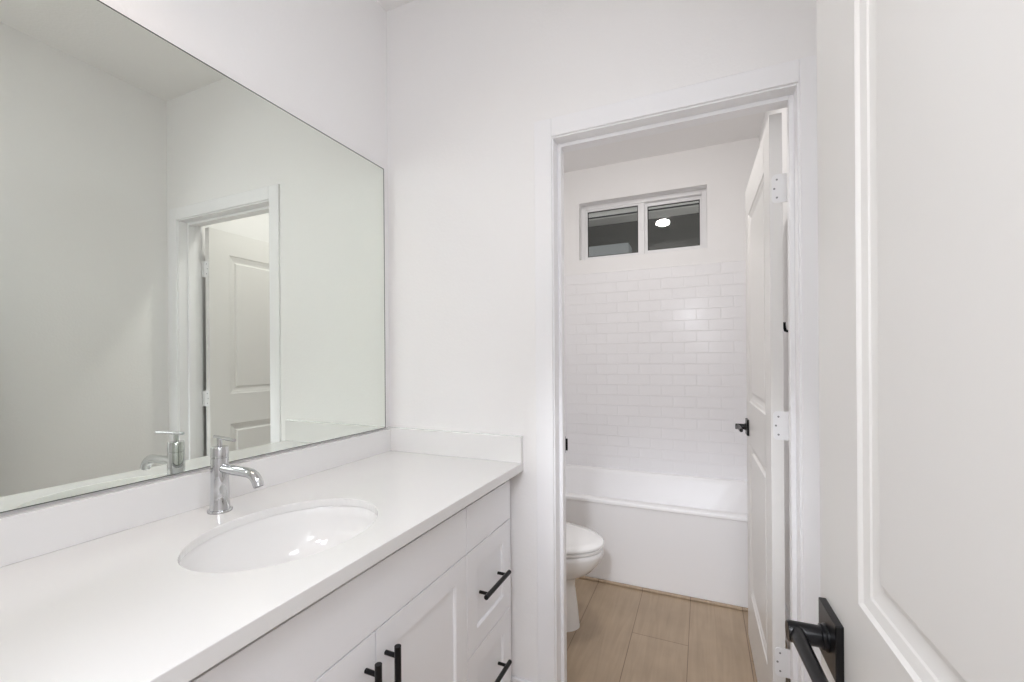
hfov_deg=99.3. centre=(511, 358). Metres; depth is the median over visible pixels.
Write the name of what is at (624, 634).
floor
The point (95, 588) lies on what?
countertop
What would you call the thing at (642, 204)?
window
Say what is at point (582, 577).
trim
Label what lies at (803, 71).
trim
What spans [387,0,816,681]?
wall
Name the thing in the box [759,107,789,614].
wall
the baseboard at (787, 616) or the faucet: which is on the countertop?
the faucet
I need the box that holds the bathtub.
[565,464,747,607]
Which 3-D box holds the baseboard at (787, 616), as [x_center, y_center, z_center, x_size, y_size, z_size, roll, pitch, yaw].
[0.822,1.215,0.999,0.013,0.135,2.507,0,0,24]
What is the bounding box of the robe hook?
[783,322,787,331]
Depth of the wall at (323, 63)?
1.43 m
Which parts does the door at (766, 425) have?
lever, handle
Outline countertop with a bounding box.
[0,427,522,681]
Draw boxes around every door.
[735,113,790,681]
[785,0,1023,681]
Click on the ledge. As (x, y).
(620, 248)
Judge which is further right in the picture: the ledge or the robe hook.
the robe hook
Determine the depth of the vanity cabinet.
1.04 m
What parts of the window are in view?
sash, sash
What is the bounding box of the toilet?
[566,522,603,631]
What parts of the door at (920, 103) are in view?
lever, handle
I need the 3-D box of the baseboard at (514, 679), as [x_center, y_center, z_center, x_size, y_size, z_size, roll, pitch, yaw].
[0.448,1.218,1.383,0.980,0.135,0.013,0,0,24]
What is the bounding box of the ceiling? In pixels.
[376,0,764,172]
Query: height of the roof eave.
0.115 m
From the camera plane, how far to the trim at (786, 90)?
1.38 m
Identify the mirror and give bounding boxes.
[0,0,385,512]
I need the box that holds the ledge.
[589,243,631,256]
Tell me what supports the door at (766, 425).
in the wall at (469, 82)
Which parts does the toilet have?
seat, lid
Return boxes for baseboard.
[512,676,530,681]
[785,603,789,648]
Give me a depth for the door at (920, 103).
0.37 m
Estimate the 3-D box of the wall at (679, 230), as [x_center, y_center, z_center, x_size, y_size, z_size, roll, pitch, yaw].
[1.156,-0.220,5.606,7.000,3.000,0.200,0,0,24]
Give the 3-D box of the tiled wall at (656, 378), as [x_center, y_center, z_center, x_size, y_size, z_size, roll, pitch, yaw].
[0.924,0.097,3.160,1.544,1.490,0.010,0,0,24]
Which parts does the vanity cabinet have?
door, handle, handle, door, drawer, drawer, drawer, handle, handle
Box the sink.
[179,506,376,572]
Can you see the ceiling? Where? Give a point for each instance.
(749, 126)
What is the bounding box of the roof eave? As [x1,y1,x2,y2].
[589,201,698,226]
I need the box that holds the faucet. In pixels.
[207,435,263,514]
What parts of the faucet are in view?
handle, lever, spout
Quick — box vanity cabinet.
[189,480,511,681]
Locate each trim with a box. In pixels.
[534,55,820,681]
[552,82,802,681]
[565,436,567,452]
[579,109,776,149]
[579,576,747,611]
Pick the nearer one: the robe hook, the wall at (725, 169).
the robe hook
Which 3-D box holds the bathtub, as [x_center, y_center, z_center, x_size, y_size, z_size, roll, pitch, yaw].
[0.778,1.049,2.811,1.540,0.468,0.752,0,0,24]
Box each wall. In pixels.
[0,0,388,515]
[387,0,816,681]
[563,137,758,275]
[564,260,746,480]
[589,213,698,251]
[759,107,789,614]
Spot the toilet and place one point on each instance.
(584, 546)
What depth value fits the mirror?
1.03 m
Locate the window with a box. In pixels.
[581,188,706,259]
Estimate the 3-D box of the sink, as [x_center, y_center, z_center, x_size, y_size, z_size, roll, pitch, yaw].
[-0.491,0.476,0.967,0.368,0.160,0.452,0,0,24]
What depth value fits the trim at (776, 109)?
1.46 m
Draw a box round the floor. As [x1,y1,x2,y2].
[567,578,790,681]

